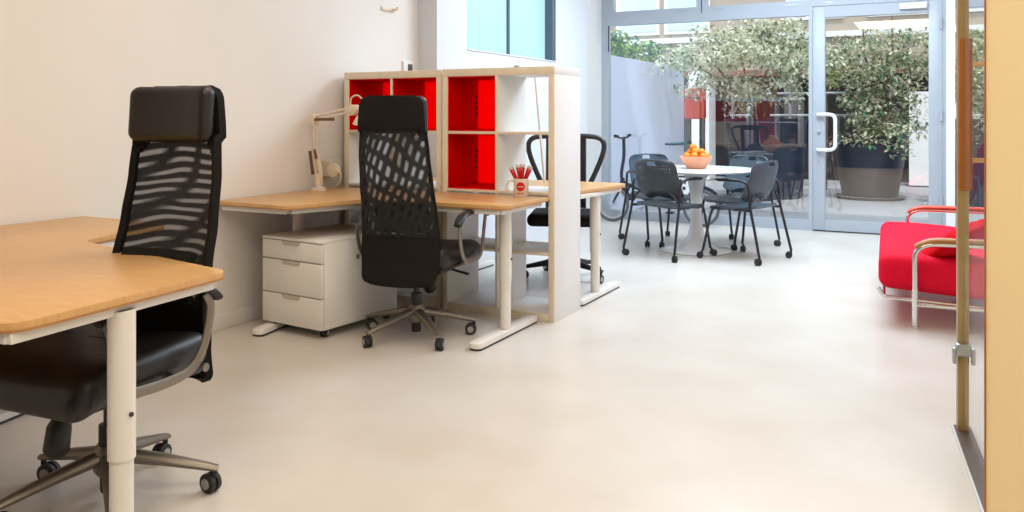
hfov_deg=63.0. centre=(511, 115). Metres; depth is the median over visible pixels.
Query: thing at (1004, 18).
wall partition
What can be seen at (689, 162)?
fruit bowl
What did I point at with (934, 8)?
door
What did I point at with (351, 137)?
bookcase
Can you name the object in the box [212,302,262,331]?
baseboard
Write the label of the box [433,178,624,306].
desk
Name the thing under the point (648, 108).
wall
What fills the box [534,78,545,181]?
rod
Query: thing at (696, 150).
orange
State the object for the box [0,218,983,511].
floor
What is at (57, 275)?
desk
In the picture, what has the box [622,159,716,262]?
chair
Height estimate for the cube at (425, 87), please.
0.332 m
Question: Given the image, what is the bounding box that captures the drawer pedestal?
[262,224,396,336]
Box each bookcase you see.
[344,70,441,306]
[442,66,579,322]
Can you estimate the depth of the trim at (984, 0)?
2.38 m
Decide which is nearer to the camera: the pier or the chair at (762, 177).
the chair at (762, 177)
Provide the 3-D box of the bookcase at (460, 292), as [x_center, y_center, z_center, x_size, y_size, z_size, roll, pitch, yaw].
[-0.005,0.455,5.189,0.765,1.490,0.390,0,0,27]
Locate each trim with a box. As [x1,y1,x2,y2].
[467,49,556,61]
[984,0,985,511]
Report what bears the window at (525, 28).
in the wall at (442, 24)
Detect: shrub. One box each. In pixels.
[611,28,666,68]
[795,43,854,189]
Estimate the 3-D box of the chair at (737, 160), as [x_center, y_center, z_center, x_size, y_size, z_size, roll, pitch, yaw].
[2.079,0.784,7.739,0.595,0.832,0.605,0,0,-38]
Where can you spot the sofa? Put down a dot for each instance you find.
(902, 265)
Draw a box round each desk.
[0,216,223,511]
[220,187,549,350]
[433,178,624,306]
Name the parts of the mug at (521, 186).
handle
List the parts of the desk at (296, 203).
frame rail, leg, frame rail, frame rail, leg, frame rail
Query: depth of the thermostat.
6.30 m
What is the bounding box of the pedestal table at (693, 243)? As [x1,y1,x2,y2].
[640,165,750,255]
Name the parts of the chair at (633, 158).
leg, leg, backrest, seat, leg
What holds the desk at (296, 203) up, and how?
on the floor
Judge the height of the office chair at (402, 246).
1.304 m
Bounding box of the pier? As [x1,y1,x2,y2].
[946,0,954,226]
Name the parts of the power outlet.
cord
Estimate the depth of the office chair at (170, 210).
2.72 m
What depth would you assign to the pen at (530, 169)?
4.86 m
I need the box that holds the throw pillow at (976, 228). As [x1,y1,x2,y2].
[921,219,983,257]
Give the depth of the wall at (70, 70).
4.57 m
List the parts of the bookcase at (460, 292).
panel, shelf, panel, panel, shelf, shelf, shelf, panel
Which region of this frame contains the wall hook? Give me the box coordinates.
[381,6,398,11]
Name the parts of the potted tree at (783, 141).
planter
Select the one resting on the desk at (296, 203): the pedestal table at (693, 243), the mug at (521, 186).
the mug at (521, 186)
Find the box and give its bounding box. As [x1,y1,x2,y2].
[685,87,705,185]
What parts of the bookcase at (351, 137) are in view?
panel, panel, panel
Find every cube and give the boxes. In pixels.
[349,79,389,129]
[393,78,435,129]
[448,76,494,130]
[448,134,494,189]
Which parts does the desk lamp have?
arm, arm, lamp shade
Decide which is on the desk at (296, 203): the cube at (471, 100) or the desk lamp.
the desk lamp
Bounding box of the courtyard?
[634,176,983,226]
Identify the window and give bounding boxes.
[467,0,555,60]
[602,0,945,230]
[955,0,983,162]
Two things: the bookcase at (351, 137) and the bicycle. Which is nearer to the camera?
the bookcase at (351, 137)
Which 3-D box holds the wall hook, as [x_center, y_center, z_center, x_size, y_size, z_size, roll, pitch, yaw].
[-0.882,-0.785,6.089,0.069,0.040,0.160,0,0,27]
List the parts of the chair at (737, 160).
leg, seat, backrest, leg, leg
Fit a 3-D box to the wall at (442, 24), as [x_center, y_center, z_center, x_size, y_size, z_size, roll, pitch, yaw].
[0.178,-0.350,8.215,0.355,3.100,3.950,0,0,27]
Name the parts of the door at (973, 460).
post, post, handle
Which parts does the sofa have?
frame, frame, armrest, frame, armrest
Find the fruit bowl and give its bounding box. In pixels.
[680,155,712,168]
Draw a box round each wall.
[0,0,417,314]
[418,0,601,259]
[611,55,683,209]
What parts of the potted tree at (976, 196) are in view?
planter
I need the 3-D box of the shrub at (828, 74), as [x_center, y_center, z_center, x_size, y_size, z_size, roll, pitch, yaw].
[5.214,0.023,13.710,1.010,2.397,0.901,0,0,27]
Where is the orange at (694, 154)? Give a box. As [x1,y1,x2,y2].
[691,152,697,156]
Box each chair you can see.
[0,85,225,511]
[351,95,488,350]
[526,133,606,283]
[618,153,689,246]
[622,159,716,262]
[696,160,791,265]
[702,155,780,251]
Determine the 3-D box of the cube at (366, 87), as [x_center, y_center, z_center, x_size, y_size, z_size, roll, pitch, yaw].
[-0.851,-0.075,5.656,0.331,0.332,0.372,0,0,27]
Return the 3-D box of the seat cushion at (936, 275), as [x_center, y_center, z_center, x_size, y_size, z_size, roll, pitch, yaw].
[2.823,0.921,5.483,0.750,0.237,1.760,0,0,24]
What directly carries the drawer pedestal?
on the floor
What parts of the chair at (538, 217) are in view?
leg, seat, backrest, leg, leg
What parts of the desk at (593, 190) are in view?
frame rail, leg, frame rail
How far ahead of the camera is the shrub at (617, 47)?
11.54 m
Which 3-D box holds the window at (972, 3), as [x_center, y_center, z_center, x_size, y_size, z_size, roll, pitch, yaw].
[5.000,-0.350,7.821,1.520,3.100,0.090,0,0,27]
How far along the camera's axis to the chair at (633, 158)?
8.07 m
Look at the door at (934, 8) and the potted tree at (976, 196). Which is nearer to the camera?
the door at (934, 8)
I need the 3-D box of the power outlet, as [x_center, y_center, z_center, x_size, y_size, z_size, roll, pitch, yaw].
[-1.153,0.377,5.437,0.188,0.185,0.126,0,0,27]
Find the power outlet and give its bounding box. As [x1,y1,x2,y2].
[321,159,341,187]
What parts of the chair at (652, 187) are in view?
leg, leg, backrest, seat, leg, leg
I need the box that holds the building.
[611,0,983,185]
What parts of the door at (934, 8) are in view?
handle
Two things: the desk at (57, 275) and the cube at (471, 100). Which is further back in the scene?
the cube at (471, 100)
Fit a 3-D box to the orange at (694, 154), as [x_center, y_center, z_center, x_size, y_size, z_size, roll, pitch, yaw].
[1.613,0.352,7.389,0.065,0.063,0.064,0,0,19]
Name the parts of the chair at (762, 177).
leg, leg, seat, leg, backrest, leg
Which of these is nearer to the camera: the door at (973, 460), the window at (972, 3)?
the door at (973, 460)
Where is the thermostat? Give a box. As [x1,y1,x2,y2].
[402,61,412,70]
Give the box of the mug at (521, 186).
[506,179,528,196]
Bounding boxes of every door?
[813,0,942,234]
[951,0,983,511]
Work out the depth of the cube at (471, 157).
5.38 m
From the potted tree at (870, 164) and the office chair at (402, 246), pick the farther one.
the potted tree at (870, 164)
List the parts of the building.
pane, pane, cornice, wall panel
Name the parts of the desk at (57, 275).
frame rail, frame rail, frame rail, leg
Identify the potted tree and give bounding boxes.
[639,17,847,199]
[826,15,928,200]
[955,27,983,206]
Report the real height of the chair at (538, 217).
1.067 m
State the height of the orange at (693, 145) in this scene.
0.065 m
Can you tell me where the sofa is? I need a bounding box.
[876,205,983,329]
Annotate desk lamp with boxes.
[308,94,361,190]
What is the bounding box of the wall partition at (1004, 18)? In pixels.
[986,0,1023,511]
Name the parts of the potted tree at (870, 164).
planter, planter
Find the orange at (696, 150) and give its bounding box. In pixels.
[691,148,698,153]
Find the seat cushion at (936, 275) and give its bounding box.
[878,222,983,299]
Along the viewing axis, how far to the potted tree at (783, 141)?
12.00 m
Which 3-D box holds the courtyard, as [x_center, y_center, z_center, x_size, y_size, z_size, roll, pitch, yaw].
[6.296,1.295,13.232,17.000,0.150,10.710,0,0,27]
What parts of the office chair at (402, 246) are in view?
armrest, leg, leg, backrest, backrest frame, leg, tension knob, leg, seat, lever, armrest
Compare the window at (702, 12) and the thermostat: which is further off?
the window at (702, 12)
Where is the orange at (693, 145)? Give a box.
[690,143,696,149]
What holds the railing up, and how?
on the courtyard
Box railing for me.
[730,91,856,118]
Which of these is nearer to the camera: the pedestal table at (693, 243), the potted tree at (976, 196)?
the pedestal table at (693, 243)
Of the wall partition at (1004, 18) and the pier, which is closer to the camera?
the wall partition at (1004, 18)
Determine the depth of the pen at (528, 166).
4.87 m
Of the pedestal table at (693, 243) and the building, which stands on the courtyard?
the building
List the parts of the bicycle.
handlebar post, seat post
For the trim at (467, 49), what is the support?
attached to the wall at (442, 24)
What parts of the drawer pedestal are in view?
handle, handle, handle, drawer, drawer, drawer, panel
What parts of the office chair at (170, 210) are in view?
leg, tension knob, leg, seat, leg, leg, armrest, backrest frame, backrest, leg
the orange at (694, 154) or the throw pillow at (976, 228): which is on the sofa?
the throw pillow at (976, 228)
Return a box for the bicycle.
[600,134,722,226]

